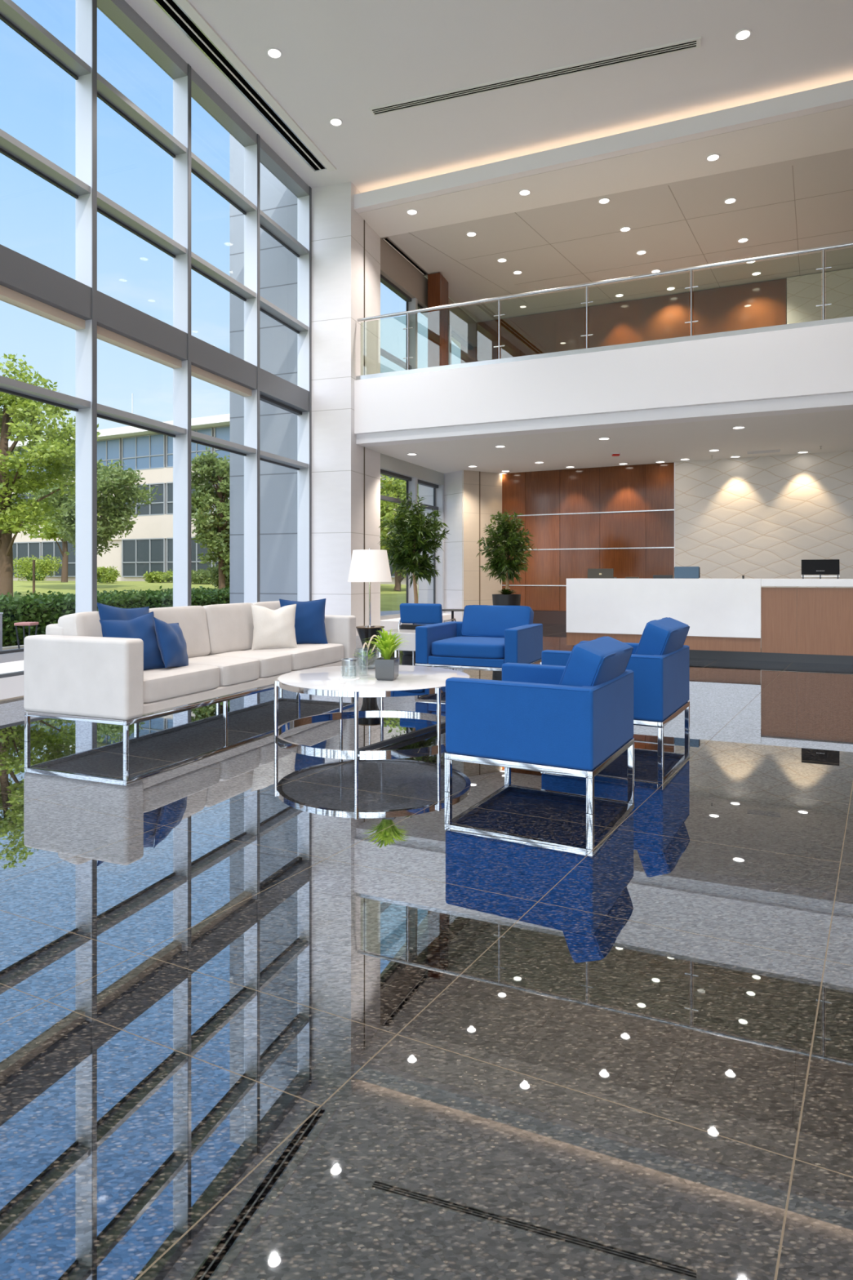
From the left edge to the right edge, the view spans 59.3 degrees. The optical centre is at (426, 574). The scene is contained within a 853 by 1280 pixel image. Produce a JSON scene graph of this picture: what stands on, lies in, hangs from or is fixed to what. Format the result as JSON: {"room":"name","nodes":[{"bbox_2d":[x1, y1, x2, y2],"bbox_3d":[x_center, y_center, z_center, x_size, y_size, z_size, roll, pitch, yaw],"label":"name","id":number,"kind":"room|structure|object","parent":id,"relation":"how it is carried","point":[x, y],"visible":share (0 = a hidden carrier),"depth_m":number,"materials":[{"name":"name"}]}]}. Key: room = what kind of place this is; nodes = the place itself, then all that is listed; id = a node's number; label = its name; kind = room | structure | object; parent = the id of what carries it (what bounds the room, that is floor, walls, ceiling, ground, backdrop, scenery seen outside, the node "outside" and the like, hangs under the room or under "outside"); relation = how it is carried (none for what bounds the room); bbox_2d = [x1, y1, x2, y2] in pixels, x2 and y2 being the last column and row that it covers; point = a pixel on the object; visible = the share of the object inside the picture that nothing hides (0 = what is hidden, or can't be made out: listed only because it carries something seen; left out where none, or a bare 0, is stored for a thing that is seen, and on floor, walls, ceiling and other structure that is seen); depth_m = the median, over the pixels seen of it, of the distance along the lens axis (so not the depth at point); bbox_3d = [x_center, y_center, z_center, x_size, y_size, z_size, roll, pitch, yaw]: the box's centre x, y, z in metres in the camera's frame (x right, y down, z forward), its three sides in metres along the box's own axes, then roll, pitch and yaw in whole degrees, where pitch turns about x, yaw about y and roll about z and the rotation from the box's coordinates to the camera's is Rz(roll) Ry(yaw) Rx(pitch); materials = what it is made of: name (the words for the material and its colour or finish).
{"room":"lobby","nodes":[
{"label":"lobby","id":0,"kind":"room"},
{"bbox_2d":[230,134,380,635],"bbox_3d":[-2.416,-3.700,14.960,2.666,10.300,1.385,0,0,17],"label":"wall column","id":1,"kind":"structure","parent":0,"point":[346,250],"depth_m":14.30,"materials":[{"name":"white stone"}]},
{"bbox_2d":[0,622,852,1279],"bbox_3d":[2.485,1.300,9.461,12.429,0.300,39.241,0,0,20],"label":"floor","id":2,"kind":"structure","parent":0,"point":[270,1009],"depth_m":2.03,"materials":[{"name":"stone"}]},
{"bbox_2d":[0,660,23,701],"bbox_3d":[-5.659,1.028,3.470,1.150,0.245,22.474,0,0,20],"label":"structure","id":3,"kind":"structure","parent":2,"relation":"on","point":[11,673],"depth_m":6.96,"materials":[{"name":"white paint"}]},
{"bbox_2d":[0,0,97,662],"bbox_3d":[-4.415,-3.175,8.266,0.262,8.250,1.806,0,0,20],"label":"window","id":4,"kind":"structure","parent":3,"relation":"on","point":[27,284],"depth_m":9.01,"materials":[{"name":"silver metal"}]},
{"bbox_2d":[97,0,191,606],"bbox_3d":[-3.807,-3.175,9.966,0.262,8.250,1.806,0,0,20],"label":"window","id":5,"kind":"structure","parent":3,"relation":"on","point":[121,325],"depth_m":10.59,"materials":[{"name":"silver metal"}]},
{"bbox_2d":[191,67,259,603],"bbox_3d":[-3.198,-3.175,11.666,0.262,8.250,1.806,0,0,20],"label":"window","id":6,"kind":"structure","parent":3,"relation":"on","point":[211,364],"depth_m":12.29,"materials":[{"name":"silver metal"}]},
{"bbox_2d":[259,137,311,601],"bbox_3d":[-2.594,-3.175,13.356,0.262,8.250,1.784,0,0,20],"label":"window","id":7,"kind":"structure","parent":3,"relation":"on","point":[274,390],"depth_m":14.09,"materials":[{"name":"silver metal"}]},
{"bbox_2d":[23,600,355,753],"bbox_3d":[-1.756,0.706,6.477,0.930,0.888,3.200,0,0,22],"label":"sofa","id":8,"kind":"object","parent":2,"relation":"on","point":[73,672],"visible":0.72,"depth_m":5.28,"materials":[{"name":"white fabric"}]},
{"bbox_2d":[57,611,102,636],"bbox_3d":[-2.371,0.490,5.564,0.264,0.456,0.691,0,0,22],"label":"cushion","id":9,"kind":"object","parent":8,"relation":"on","point":[87,624],"depth_m":5.27,"materials":[{"name":"white fabric"}]},
{"bbox_2d":[97,602,149,637],"bbox_3d":[-2.230,0.459,5.579,0.172,0.519,0.532,0,0,25],"label":"throw pillow","id":10,"kind":"object","parent":8,"relation":"on","point":[105,611],"visible":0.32,"depth_m":5.51,"materials":[{"name":"blue fabric"}]},
{"bbox_2d":[99,611,168,670],"bbox_3d":[-2.098,0.500,5.398,0.182,0.457,0.477,0,0,37],"label":"throw pillow","id":11,"kind":"object","parent":8,"relation":"on","point":[142,627],"visible":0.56,"depth_m":5.40,"materials":[{"name":"blue fabric"}]},
{"bbox_2d":[153,617,188,667],"bbox_3d":[-1.905,0.520,5.620,0.182,0.426,0.436,0,0,11],"label":"throw pillow","id":12,"kind":"object","parent":8,"relation":"on","point":[171,643],"visible":0.97,"depth_m":5.51,"materials":[{"name":"blue fabric"}]},
{"bbox_2d":[148,605,210,657],"bbox_3d":[-2.106,0.490,6.215,0.264,0.456,0.706,0,0,22],"label":"cushion","id":13,"kind":"object","parent":8,"relation":"on","point":[194,621],"depth_m":6.28,"materials":[{"name":"white fabric"}]},
{"bbox_2d":[143,664,219,702],"bbox_3d":[-2.054,0.782,5.521,0.710,0.192,0.851,0,0,22],"label":"seat cushion","id":14,"kind":"object","parent":8,"relation":"on","point":[190,682],"depth_m":5.37,"materials":[{"name":"white fabric"}]},
{"bbox_2d":[188,655,259,686],"bbox_3d":[-1.795,0.782,6.156,0.710,0.192,0.511,0,0,22],"label":"seat cushion","id":15,"kind":"object","parent":8,"relation":"on","point":[234,671],"depth_m":6.02,"materials":[{"name":"white fabric"}]},
{"bbox_2d":[202,602,253,654],"bbox_3d":[-1.836,0.490,6.877,0.264,0.456,0.716,0,0,22],"label":"cushion","id":16,"kind":"object","parent":8,"relation":"on","point":[230,627],"depth_m":6.75,"materials":[{"name":"white fabric"}]},
{"bbox_2d":[204,650,291,677],"bbox_3d":[-1.605,0.782,6.623,0.710,0.192,0.491,0,0,22],"label":"seat cushion","id":17,"kind":"object","parent":8,"relation":"on","point":[272,664],"depth_m":6.48,"materials":[{"name":"white fabric"}]},
{"bbox_2d":[252,600,291,609],"bbox_3d":[-1.563,0.490,7.546,0.264,0.456,0.721,0,0,22],"label":"cushion","id":18,"kind":"object","parent":8,"relation":"on","point":[273,605],"depth_m":7.41,"materials":[{"name":"white fabric"}]},
{"bbox_2d":[250,604,297,649],"bbox_3d":[-1.430,0.486,7.048,0.428,0.422,0.154,0,0,-21],"label":"throw pillow","id":19,"kind":"object","parent":8,"relation":"on","point":[272,628],"visible":1,"depth_m":7.00,"materials":[{"name":"white fabric"}]},
{"bbox_2d":[243,643,343,670],"bbox_3d":[-1.325,0.782,7.308,0.710,0.192,0.981,0,0,22],"label":"seat cushion","id":20,"kind":"object","parent":8,"relation":"on","point":[308,655],"depth_m":7.08,"materials":[{"name":"white fabric"}]},
{"bbox_2d":[279,598,328,644],"bbox_3d":[-1.227,0.472,7.498,0.479,0.470,0.165,0,0,-20],"label":"throw pillow","id":21,"kind":"object","parent":8,"relation":"on","point":[309,618],"visible":0.66,"depth_m":7.47,"materials":[{"name":"blue fabric"}]},
{"bbox_2d":[355,625,384,665],"bbox_3d":[-0.654,0.873,8.650,0.336,0.555,0.336,0,0,0],"label":"side table","id":22,"kind":"object","parent":2,"relation":"on","point":[364,633],"visible":0.53,"depth_m":8.55,"materials":[{"name":"black paint"}]},
{"bbox_2d":[347,548,391,626],"bbox_3d":[-0.654,0.144,8.650,0.510,0.900,0.510,0,0,0],"label":"table lamp","id":23,"kind":"object","parent":22,"relation":"on","point":[369,565],"visible":1,"depth_m":8.46,"materials":[{"name":"white fabric"}]},
{"bbox_2d":[274,664,471,755],"bbox_3d":[-0.380,0.945,5.501,1.444,0.410,1.454,0,0,0],"label":"coffee table","id":24,"kind":"object","parent":2,"relation":"on","point":[411,680],"visible":0.82,"depth_m":5.15,"materials":[{"name":"white"}]},
{"bbox_2d":[338,676,359,679],"bbox_3d":[-0.550,0.737,5.342,0.150,0.006,0.150,0,0,0],"label":"coaster","id":25,"kind":"object","parent":24,"relation":"on","point":[343,677],"visible":0.98,"depth_m":5.31,"materials":[{"name":"white paint"}]},
{"bbox_2d":[341,657,357,676],"bbox_3d":[-0.550,0.666,5.342,0.116,0.136,0.114,0,0,0],"label":"glass tumbler","id":26,"kind":"object","parent":25,"relation":"on","point":[344,659],"visible":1,"depth_m":5.33,"materials":[{"name":"clear glass"}]},
{"bbox_2d":[354,635,379,666],"bbox_3d":[-0.455,0.607,5.933,0.281,0.266,0.240,0,0,33],"label":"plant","id":27,"kind":"object","parent":24,"relation":"on","point":[366,659],"visible":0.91,"depth_m":5.93,"materials":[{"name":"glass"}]},
{"bbox_2d":[368,627,408,680],"bbox_3d":[-0.279,0.558,5.321,0.375,0.364,0.362,0,0,12],"label":"potted plant","id":28,"kind":"object","parent":24,"relation":"on","point":[387,667],"visible":1,"depth_m":5.26,"materials":[{"name":"green plant"}]},
{"bbox_2d":[377,629,415,657],"bbox_3d":[-0.157,0.915,9.036,0.760,0.470,0.500,0,0,24],"label":"table","id":29,"kind":"object","parent":2,"relation":"on","point":[409,635],"visible":0.14,"depth_m":8.82,"materials":[{"name":"white"}]},
{"bbox_2d":[378,490,449,655],"bbox_3d":[-0.169,-0.034,10.931,1.014,2.369,1.021,0,0,-25],"label":"indoor tree","id":30,"kind":"object","parent":2,"relation":"on","point":[411,527],"visible":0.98,"depth_m":10.77,"materials":[{"name":"green plant"}]},
{"bbox_2d":[380,613,451,631],"bbox_3d":[-0.124,1.040,16.689,0.720,0.220,3.345,0,0,24],"label":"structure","id":31,"kind":"structure","parent":2,"relation":"on","point":[391,624],"depth_m":15.19,"materials":[{"name":"white paint"}]},
{"bbox_2d":[380,453,417,620],"bbox_3d":[-0.668,-0.770,16.086,0.220,3.400,1.799,0,0,24],"label":"window","id":32,"kind":"structure","parent":31,"relation":"on","point":[390,466],"depth_m":16.32,"materials":[{"name":"silver metal"}]},
{"bbox_2d":[417,465,444,613],"bbox_3d":[0.012,-0.770,17.602,0.220,3.400,1.526,0,0,24],"label":"window","id":33,"kind":"structure","parent":31,"relation":"on","point":[428,477],"depth_m":18.18,"materials":[{"name":"silver metal"}]},
{"bbox_2d":[398,603,456,664],"bbox_3d":[0.014,0.755,9.732,0.621,0.790,0.597,0,0,20],"label":"lounge chair","id":34,"kind":"object","parent":2,"relation":"on","point":[419,614],"visible":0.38,"depth_m":9.48,"materials":[{"name":"blue fabric"}]},
{"bbox_2d":[442,608,464,621],"bbox_3d":[0.355,0.810,10.200,0.410,0.680,0.410,0,0,0],"label":"round side table","id":35,"kind":"object","parent":2,"relation":"on","point":[452,611],"visible":0.28,"depth_m":10.18,"materials":[{"name":"black"}]},
{"bbox_2d":[418,470,502,621],"bbox_3d":[0.850,-0.660,18.260,2.100,3.620,1.280,0,0,0],"label":"wall pier","id":36,"kind":"object","parent":2,"relation":"on","point":[470,497],"visible":0.51,"depth_m":17.92,"materials":[{"name":"white stone"}]},
{"bbox_2d":[414,604,542,671],"bbox_3d":[0.603,0.748,8.255,1.135,0.804,1.046,0,0,23],"label":"armchair","id":37,"kind":"object","parent":2,"relation":"on","point":[487,637],"visible":0.91,"depth_m":7.98,"materials":[{"name":"blue fabric"}]},
{"bbox_2d":[431,636,504,658],"bbox_3d":[0.572,0.785,8.183,0.842,0.179,0.870,0,0,23],"label":"seat cushion","id":38,"kind":"object","parent":37,"relation":"on","point":[442,647],"depth_m":7.83,"materials":[{"name":"blue fabric"}]},
{"bbox_2d":[461,604,533,637],"bbox_3d":[0.810,0.550,8.582,0.800,0.403,0.278,0,0,23],"label":"cushion","id":39,"kind":"object","parent":37,"relation":"on","point":[478,620],"depth_m":8.51,"materials":[{"name":"blue fabric"}]},
{"bbox_2d":[475,508,539,605],"bbox_3d":[1.461,-0.033,13.609,1.124,2.366,0.994,0,0,0],"label":"indoor tree","id":40,"kind":"object","parent":2,"relation":"on","point":[506,535],"visible":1,"depth_m":13.47,"materials":[{"name":"green plant"}]},
{"bbox_2d":[444,635,634,813],"bbox_3d":[0.663,0.748,4.165,0.826,0.804,0.863,0,0,29],"label":"armchair","id":41,"kind":"object","parent":2,"relation":"on","point":[575,718],"visible":1,"depth_m":3.81,"materials":[{"name":"blue fabric"}]},
{"bbox_2d":[560,635,632,686],"bbox_3d":[0.902,0.550,4.035,0.278,0.403,0.660,0,0,29],"label":"cushion","id":42,"kind":"object","parent":41,"relation":"on","point":[602,661],"depth_m":3.78,"materials":[{"name":"blue fabric"}]},
{"bbox_2d":[541,617,689,755],"bbox_3d":[1.381,0.728,5.356,0.846,0.844,0.923,0,0,29],"label":"armchair","id":43,"kind":"object","parent":2,"relation":"on","point":[660,664],"visible":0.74,"depth_m":4.89,"materials":[{"name":"blue fabric"}]},
{"bbox_2d":[635,617,688,655],"bbox_3d":[1.626,0.520,5.217,0.278,0.424,0.710,0,0,29],"label":"cushion","id":44,"kind":"object","parent":43,"relation":"on","point":[666,636],"depth_m":4.93,"materials":[{"name":"blue fabric"}]},
{"bbox_2d":[566,577,852,664],"bbox_3d":[5.266,0.600,10.018,6.680,1.100,0.780,0,0,24],"label":"reception desk","id":45,"kind":"object","parent":2,"relation":"on","point":[722,616],"visible":0.96,"depth_m":10.11,"materials":[{"name":"white stone"}]},
{"bbox_2d":[587,568,616,578],"bbox_3d":[2.637,-0.022,11.256,0.379,0.144,0.308,0,0,24],"label":"laptop","id":46,"kind":"object","parent":45,"relation":"on","point":[592,573],"visible":0.99,"depth_m":11.13,"materials":[{"name":"brown metal"}]},
{"bbox_2d":[653,574,673,578],"bbox_3d":[3.399,0.025,10.765,0.260,0.050,0.200,0,0,24],"label":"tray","id":47,"kind":"object","parent":45,"relation":"on","point":[655,576],"visible":1,"depth_m":10.67,"materials":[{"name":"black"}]},
{"bbox_2d":[674,566,700,578],"bbox_3d":[3.683,-0.035,10.606,0.345,0.168,0.112,0,0,24],"label":"monitor","id":48,"kind":"object","parent":45,"relation":"on","point":[680,572],"visible":1,"depth_m":10.57,"materials":[{"name":"blue"}]},
{"bbox_2d":[760,578,852,586],"bbox_3d":[6.422,0.100,9.405,4.071,0.100,0.580,0,0,24],"label":"countertop","id":49,"kind":"structure","parent":45,"relation":"on","point":[764,582],"depth_m":9.73,"materials":[{"name":"white stone"}]},
{"bbox_2d":[801,559,839,578],"bbox_3d":[5.213,-0.077,9.925,0.448,0.255,0.034,0,0,24],"label":"monitor","id":50,"kind":"object","parent":45,"relation":"on","point":[815,566],"visible":0.97,"depth_m":9.91,"materials":[{"name":"black plastic"}]},
{"bbox_2d":[427,272,448,367],"bbox_3d":[0.272,-5.200,17.332,0.299,3.300,0.640,0,0,20],"label":"column","id":51,"kind":"structure","parent":0,"point":[437,286],"depth_m":17.07,"materials":[{"name":"brown wood"}]},
{"bbox_2d":[124,0,852,348],"bbox_3d":[2.514,-7.500,9.619,13.300,0.400,40.298,0,0,21],"label":"ceiling","id":52,"kind":"structure","parent":0,"point":[342,60],"depth_m":10.71,"materials":[{"name":"white paint"}]},
{"bbox_2d":[153,0,336,171],"bbox_3d":[-5.033,-7.285,4.514,0.401,0.030,19.159,0,0,20],"label":"ceiling vent","id":53,"kind":"object","parent":52,"relation":"in","point":[182,13],"visible":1,"depth_m":10.98,"materials":[{"name":"black metal"}]},
{"bbox_2d":[266,47,282,58],"bbox_3d":[-2.128,-7.294,10.484,0.216,0.012,0.216,0,0,0],"label":"recessed light","id":54,"kind":"object","parent":52,"relation":"in","point":[273,52],"visible":1,"depth_m":10.49,"materials":[{"name":"white paint"}]},
{"bbox_2d":[328,117,342,126],"bbox_3d":[-1.458,-7.294,12.077,0.216,0.012,0.216,0,0,0],"label":"recessed light","id":55,"kind":"object","parent":52,"relation":"in","point":[335,122],"visible":1,"depth_m":12.07,"materials":[{"name":"white"}]},
{"bbox_2d":[368,36,701,116],"bbox_3d":[1.444,-7.289,11.035,4.878,0.022,0.190,0,0,19],"label":"ceiling vent","id":56,"kind":"object","parent":52,"relation":"in","point":[693,43],"visible":1,"depth_m":10.94,"materials":[{"name":"black metal"}]},
{"bbox_2d":[734,28,751,40],"bbox_3d":[4.277,-7.294,10.129,0.216,0.012,0.216,0,0,0],"label":"recessed light","id":57,"kind":"object","parent":52,"relation":"in","point":[743,34],"visible":1,"depth_m":10.12,"materials":[{"name":"white"}]},
{"bbox_2d":[354,80,852,322],"bbox_3d":[5.473,-6.985,16.577,11.196,0.270,10.870,0,0,20],"label":"ceiling","id":58,"kind":"structure","parent":0,"point":[786,162],"depth_m":14.17,"materials":[{"name":"grey paint"}]},
{"bbox_2d":[381,236,428,275],"bbox_3d":[-0.468,-6.859,16.211,0.220,0.022,2.090,0,0,24],"label":"ceiling vent","id":59,"kind":"object","parent":58,"relation":"in","point":[386,239],"visible":0.77,"depth_m":16.09,"materials":[{"name":"black metal"}]},
{"bbox_2d":[406,208,417,215],"bbox_3d":[-0.272,-6.844,14.140,0.216,0.012,0.216,0,0,0],"label":"recessed light","id":60,"kind":"object","parent":58,"relation":"in","point":[411,211],"visible":1,"depth_m":14.13,"materials":[{"name":"white"}]},
{"bbox_2d":[466,231,476,236],"bbox_3d":[0.906,-6.864,15.105,0.216,0.012,0.216,0,0,0],"label":"recessed light","id":61,"kind":"object","parent":58,"relation":"in","point":[468,233],"visible":1,"depth_m":15.11,"materials":[{"name":"white"}]},
{"bbox_2d":[497,257,506,262],"bbox_3d":[1.648,-6.864,16.357,0.216,0.012,0.216,0,0,0],"label":"recessed light","id":62,"kind":"object","parent":58,"relation":"in","point":[500,260],"visible":1,"depth_m":16.34,"materials":[{"name":"white"}]},
{"bbox_2d":[512,270,522,275],"bbox_3d":[2.067,-6.864,17.017,0.216,0.012,0.216,0,0,0],"label":"recessed light","id":63,"kind":"object","parent":58,"relation":"in","point":[517,272],"visible":1,"depth_m":17.00,"materials":[{"name":"white"}]},
{"bbox_2d":[519,189,530,195],"bbox_3d":[1.760,-6.844,13.422,0.216,0.012,0.216,0,0,0],"label":"recessed light","id":64,"kind":"object","parent":58,"relation":"in","point":[524,192],"visible":1,"depth_m":13.41,"materials":[{"name":"white"}]},
{"bbox_2d":[598,197,610,204],"bbox_3d":[3.262,-6.864,13.760,0.216,0.012,0.216,0,0,0],"label":"recessed light","id":65,"kind":"object","parent":58,"relation":"in","point":[605,200],"visible":1,"depth_m":13.76,"materials":[{"name":"white"}]},
{"bbox_2d":[619,226,631,231],"bbox_3d":[3.948,-6.864,14.887,0.216,0.012,0.216,0,0,0],"label":"recessed light","id":66,"kind":"object","parent":58,"relation":"in","point":[626,228],"visible":1,"depth_m":14.87,"materials":[{"name":"white"}]},
{"bbox_2d":[635,249,646,254],"bbox_3d":[4.576,-6.864,15.963,0.216,0.012,0.216,0,0,0],"label":"recessed light","id":67,"kind":"object","parent":58,"relation":"in","point":[642,251],"visible":1,"depth_m":15.97,"materials":[{"name":"white"}]},
{"bbox_2d":[666,286,675,290],"bbox_3d":[5.858,-6.864,17.974,0.216,0.012,0.216,0,0,0],"label":"recessed light","id":68,"kind":"object","parent":58,"relation":"in","point":[671,288],"visible":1,"depth_m":17.96,"materials":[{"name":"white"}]},
{"bbox_2d":[706,153,719,161],"bbox_3d":[4.700,-6.844,12.297,0.216,0.012,0.216,0,0,0],"label":"recessed light","id":69,"kind":"object","parent":58,"relation":"in","point":[712,157],"visible":1,"depth_m":12.30,"materials":[{"name":"white"}]},
{"bbox_2d":[724,197,736,204],"bbox_3d":[5.575,-6.864,13.760,0.216,0.012,0.216,0,0,0],"label":"recessed light","id":70,"kind":"object","parent":58,"relation":"in","point":[729,201],"visible":1,"depth_m":13.76,"materials":[{"name":"white"}]},
{"bbox_2d":[737,237,748,243],"bbox_3d":[6.494,-6.864,15.381,0.216,0.012,0.216,0,0,0],"label":"recessed light","id":71,"kind":"object","parent":58,"relation":"in","point":[744,239],"visible":1,"depth_m":15.38,"materials":[{"name":"white"}]},
{"bbox_2d":[751,271,761,275],"bbox_3d":[7.515,-6.864,17.080,0.216,0.012,0.216,0,0,0],"label":"recessed light","id":72,"kind":"object","parent":58,"relation":"in","point":[755,273],"visible":1,"depth_m":17.09,"materials":[{"name":"white"}]},
{"bbox_2d":[354,321,852,447],"bbox_3d":[5.486,-3.060,16.583,11.176,1.180,10.850,0,0,20],"label":"wall","id":73,"kind":"structure","parent":0,"point":[810,369],"depth_m":12.14,"materials":[{"name":"white paint"}]},
{"bbox_2d":[380,237,417,369],"bbox_3d":[-0.668,-5.200,16.086,0.220,3.300,1.799,0,0,24],"label":"window","id":74,"kind":"structure","parent":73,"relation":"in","point":[397,274],"depth_m":16.32,"materials":[{"name":"silver metal"}]},
{"bbox_2d":[417,271,451,364],"bbox_3d":[0.109,-5.200,17.819,0.220,3.300,2.000,0,0,24],"label":"window","id":75,"kind":"structure","parent":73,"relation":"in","point":[422,280],"depth_m":17.31,"materials":[{"name":"clear glass"}]},
{"bbox_2d":[355,242,852,380],"bbox_3d":[3.777,-4.239,11.928,11.088,1.178,0.120,0,0,24],"label":"glass railing","id":76,"kind":"object","parent":73,"relation":"on","point":[847,319],"visible":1,"depth_m":12.14,"materials":[{"name":"silver metal"}]},
{"bbox_2d":[365,409,852,473],"bbox_3d":[5.096,-2.570,15.113,11.236,0.200,6.393,0,0,22],"label":"ceiling","id":77,"kind":"structure","parent":0,"point":[791,434],"depth_m":14.19,"materials":[{"name":"white paint"}]},
{"bbox_2d":[731,426,745,429],"bbox_3d":[5.219,-2.464,12.536,0.216,0.012,0.216,0,0,0],"label":"recessed light","id":78,"kind":"object","parent":77,"relation":"in","point":[735,427],"visible":1,"depth_m":12.51,"materials":[{"name":"white"}]},
{"bbox_2d":[746,449,780,453],"bbox_3d":[6.754,-2.466,15.020,0.600,0.008,0.300,0,0,24],"label":"access panel","id":79,"kind":"object","parent":77,"relation":"attached to","point":[770,451],"visible":1,"depth_m":14.98,"materials":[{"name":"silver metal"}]},
{"bbox_2d":[460,268,852,363],"bbox_3d":[6.578,-5.200,18.152,12.246,3.300,0.210,0,0,24],"label":"wall","id":80,"kind":"structure","parent":0,"point":[758,304],"depth_m":18.33,"materials":[{"name":"brown wood"}]},
{"bbox_2d":[451,300,476,350],"bbox_3d":[0.928,-5.200,19.643,0.220,3.300,2.000,0,0,24],"label":"window","id":81,"kind":"structure","parent":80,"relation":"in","point":[464,327],"depth_m":19.53,"materials":[{"name":"clear glass"}]},
{"bbox_2d":[502,450,852,630],"bbox_3d":[8.023,-0.660,15.280,14.347,3.620,0.282,0,0,27],"label":"wall","id":82,"kind":"structure","parent":0,"point":[752,517],"depth_m":16.34,"materials":[{"name":"brown wood"}]},
{"label":"outside","id":83,"kind":"structure","parent":0,"visible":0},
{"bbox_2d":[13,580,418,611],"bbox_3d":[-25.000,0.955,55.000,170.000,1.090,190.000,0,0,0],"label":"lawn","id":84,"kind":"structure","parent":83,"point":[391,599],"depth_m":34.78,"materials":[{"name":"green plant"}]},
{"bbox_2d":[2,644,23,649],"bbox_3d":[-8.168,1.235,7.098,0.120,0.230,38.235,0,0,20],"label":"kerb","id":85,"kind":"object","parent":84,"relation":"on","point":[20,646],"depth_m":11.70,"materials":[{"name":"beige concrete"}]},
{"bbox_2d":[32,560,35,593],"bbox_3d":[-15.711,0.067,30.000,0.092,1.334,0.092,0,0,22],"label":"post","id":86,"kind":"object","parent":84,"relation":"on","point":[33,561],"visible":0.85,"depth_m":29.96,"materials":[{"name":"brown wood"}]},
{"bbox_2d":[13,554,62,581],"bbox_3d":[-26.058,-0.468,50.001,3.176,1.863,3.147,0,0,0],"label":"round bush","id":87,"kind":"object","parent":84,"relation":"on","point":[42,569],"visible":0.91,"depth_m":49.48,"materials":[{"name":"green plant"}]},
{"bbox_2d":[0,353,101,597],"bbox_3d":[-13.444,-3.089,23.963,5.309,8.127,5.089,0,0,-11],"label":"tree","id":88,"kind":"object","parent":84,"relation":"on","point":[55,455],"visible":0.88,"depth_m":23.79,"materials":[{"name":"green plant"}]},
{"bbox_2d":[26,491,107,582],"bbox_3d":[-19.762,-2.243,41.394,4.592,5.268,4.906,0,0,-40],"label":"tree","id":89,"kind":"object","parent":84,"relation":"on","point":[48,532],"visible":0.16,"depth_m":40.85,"materials":[{"name":"green plant"}]},
{"bbox_2d":[23,458,161,556],"bbox_3d":[-14.756,-2.301,33.008,4.827,5.874,5.310,0,0,21],"label":"tree","id":90,"kind":"object","parent":84,"relation":"on","point":[113,517],"visible":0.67,"depth_m":32.49,"materials":[{"name":"green plant"}]},
{"bbox_2d":[97,565,120,583],"bbox_3d":[-17.191,0.017,39.997,1.619,1.006,1.509,0,0,0],"label":"round bush","id":91,"kind":"object","parent":84,"relation":"on","point":[104,575],"visible":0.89,"depth_m":39.68,"materials":[{"name":"green plant"}]},
{"bbox_2d":[0,585,230,647],"bbox_3d":[-6.124,0.742,15.965,1.565,1.016,18.228,0,0,20],"label":"hedge","id":92,"kind":"object","parent":84,"relation":"on","point":[46,611],"visible":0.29,"depth_m":13.51,"materials":[{"name":"green plant"}]},
{"bbox_2d":[142,568,173,582],"bbox_3d":[-14.766,0.055,42.020,1.941,0.845,1.853,0,0,0],"label":"round bush","id":93,"kind":"object","parent":84,"relation":"on","point":[154,576],"visible":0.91,"depth_m":41.45,"materials":[{"name":"green plant"}]},
{"bbox_2d":[191,568,212,584],"bbox_3d":[-12.060,0.104,39.994,1.965,0.944,1.868,0,0,0],"label":"round bush","id":94,"kind":"object","parent":84,"relation":"on","point":[197,577],"visible":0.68,"depth_m":39.50,"materials":[{"name":"green plant"}]},
{"bbox_2d":[191,446,230,589],"bbox_3d":[-8.362,-2.235,31.029,3.456,6.112,3.600,0,0,-10],"label":"tree","id":95,"kind":"object","parent":84,"relation":"on","point":[212,530],"visible":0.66,"depth_m":30.32,"materials":[{"name":"green plant"}]},
{"bbox_2d":[8,393,418,584],"bbox_3d":[-12.867,-6.400,53.803,51.101,14.500,15.400,0,0,26],"label":"office building","id":96,"kind":"structure","parent":84,"relation":"on","point":[148,548],"depth_m":48.90,"materials":[{"name":"grey"}]},
{"bbox_2d":[202,564,230,588],"bbox_3d":[-9.157,0.076,34.020,1.902,1.256,2.034,0,0,0],"label":"round bush","id":97,"kind":"object","parent":84,"relation":"on","point":[214,571],"visible":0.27,"depth_m":33.40,"materials":[{"name":"green plant"}]},
{"bbox_2d":[380,474,418,591],"bbox_3d":[-1.485,-2.232,33.978,4.788,5.945,5.091,0,0,-13],"label":"tree","id":98,"kind":"object","parent":84,"relation":"on","point":[397,487],"visible":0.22,"depth_m":33.15,"materials":[{"name":"green plant"}]},
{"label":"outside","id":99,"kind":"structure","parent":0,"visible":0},
{"bbox_2d":[2,610,399,650],"bbox_3d":[-6.747,1.252,6.590,2.900,0.195,38.235,0,0,20],"label":"path","id":100,"kind":"structure","parent":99,"point":[385,612],"depth_m":23.01,"materials":[{"name":"grey concrete"}]},
{"bbox_2d":[0,612,3,650],"bbox_3d":[-5.850,0.840,10.150,0.150,0.660,0.150,0,0,0],"label":"bollard","id":101,"kind":"object","parent":100,"relation":"on","point":[1,613],"visible":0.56,"depth_m":10.19,"materials":[{"name":"grey metal"}]},
{"bbox_2d":[13,622,39,648],"bbox_3d":[-5.655,0.921,10.600,0.230,0.501,0.240,0,0,0],"label":"garden stool","id":102,"kind":"object","parent":100,"relation":"on","point":[20,624],"visible":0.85,"depth_m":10.51,"materials":[{"name":"pink"}]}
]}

